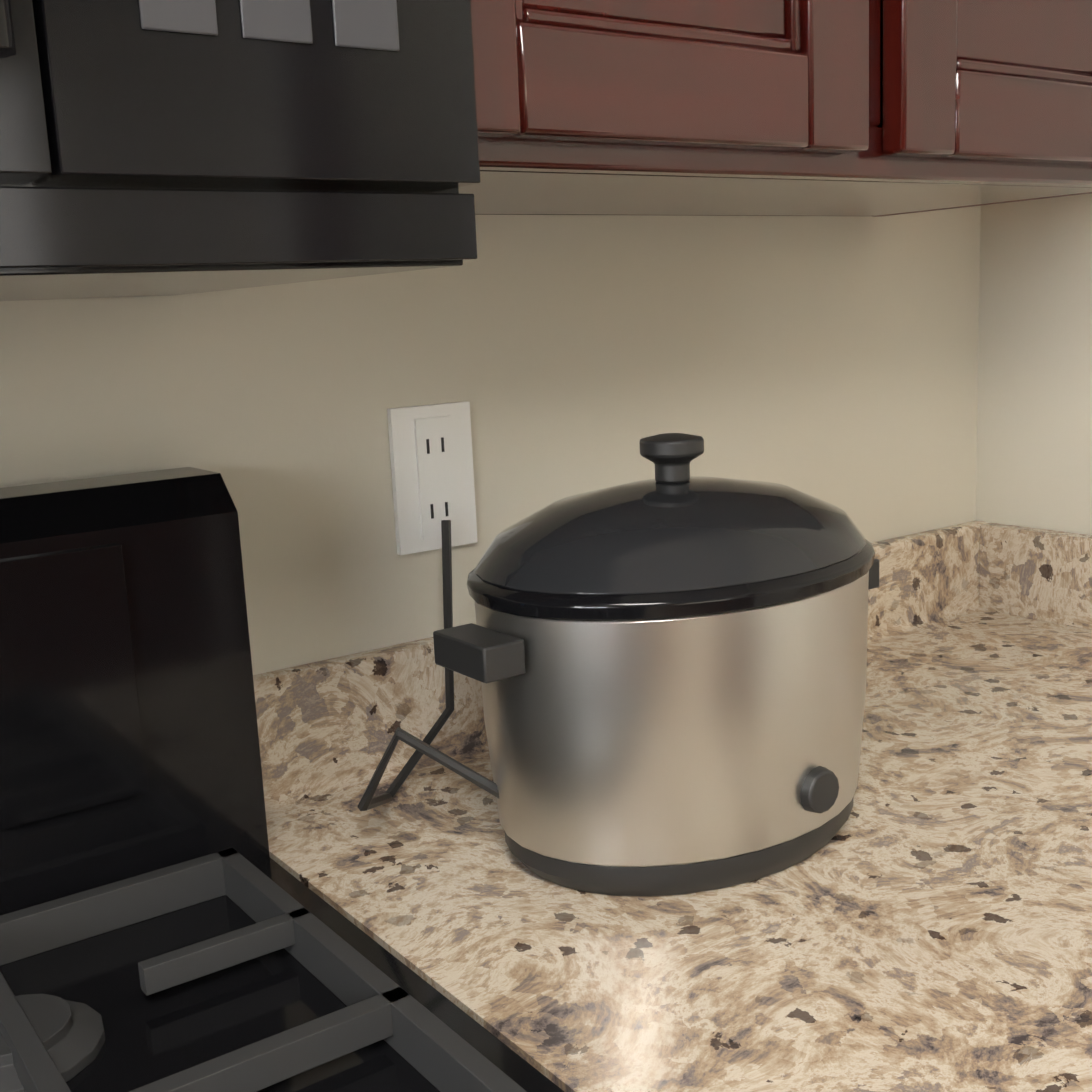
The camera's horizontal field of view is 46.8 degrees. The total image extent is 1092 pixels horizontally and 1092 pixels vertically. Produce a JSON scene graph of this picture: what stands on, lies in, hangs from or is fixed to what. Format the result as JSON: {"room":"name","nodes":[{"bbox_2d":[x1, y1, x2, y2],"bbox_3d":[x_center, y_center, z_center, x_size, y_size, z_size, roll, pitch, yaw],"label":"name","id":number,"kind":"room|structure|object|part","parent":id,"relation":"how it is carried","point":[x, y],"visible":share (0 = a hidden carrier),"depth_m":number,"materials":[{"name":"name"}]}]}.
{"room":"kitchen","nodes":[
{"label":"kitchen","id":0,"kind":"room"},
{"bbox_2d":[0,206,980,674],"bbox_3d":[-0.804,0.002,0.644,3.100,2.400,0.150,-10,13,-34],"label":"wall","id":1,"kind":"structure","parent":0,"point":[832,360],"depth_m":1.09,"materials":[{"name":"paint"}]},
{"bbox_2d":[0,0,479,300],"bbox_3d":[-0.459,-0.318,0.464,0.774,0.452,0.453,-10,13,-34],"label":"microwave","id":2,"kind":"object","parent":1,"relation":"attached to","point":[164,147],"visible":1,"depth_m":0.51,"materials":[{"name":"black metal"}]},
{"bbox_2d":[387,401,477,554],"bbox_3d":[-0.092,-0.057,1.048,0.075,0.120,0.010,-10,13,-34],"label":"electrical outlet","id":3,"kind":"object","parent":1,"relation":"attached to","point":[431,459],"visible":1,"depth_m":1.04,"materials":[{"name":"white plastic"}]},
{"bbox_2d":[459,0,1091,216],"bbox_3d":[0.121,-0.644,0.914,0.753,0.758,0.321,-10,13,-34],"label":"upper cabinet","id":4,"kind":"object","parent":1,"relation":"attached to","point":[876,108],"visible":0.73,"depth_m":0.82,"materials":[{"name":"brown wood"}]},
{"bbox_2d":[976,194,1091,534],"bbox_3d":[2.602,0.212,-1.337,0.140,2.400,7.345,-10,13,-34],"label":"wall","id":5,"kind":"structure","parent":0,"point":[1034,439],"depth_m":1.40,"materials":[{"name":"paint"}]},
{"bbox_3d":[2.015,1.546,-1.648,4.950,0.050,7.495,-10,13,-34],"label":"floor","id":6,"kind":"structure","parent":0,"visible":0},
{"bbox_2d":[0,467,563,1091],"bbox_3d":[-0.334,0.622,0.518,0.760,1.184,0.702,-10,13,-34],"label":"range","id":7,"kind":"object","parent":6,"relation":"on","point":[168,923],"visible":1,"depth_m":0.78,"materials":[{"name":"black metal"}]},
{"bbox_3d":[0.330,0.639,1.079,0.936,0.883,0.616,-10,13,-34],"label":"base cabinet","id":8,"kind":"object","parent":6,"relation":"on","visible":0},
{"bbox_2d":[253,520,1091,1091],"bbox_3d":[0.318,0.143,0.971,0.942,0.132,0.656,-10,13,-34],"label":"countertop","id":9,"kind":"structure","parent":8,"relation":"on","point":[921,920],"depth_m":0.81,"materials":[{"name":"stone"}]},
{"bbox_2d":[357,433,879,895],"bbox_3d":[0.042,0.056,0.921,0.381,0.281,0.367,-10,13,-34],"label":"slow cooker","id":10,"kind":"object","parent":9,"relation":"on","point":[666,667],"visible":1,"depth_m":0.78,"materials":[{"name":"silver metal"}]},
{"bbox_3d":[-0.083,0.101,0.928,0.172,0.198,0.222,-10,13,-34],"label":"cord","id":11,"kind":"part","parent":10,"relation":"part of","materials":[{"name":"black plastic"}]}
]}

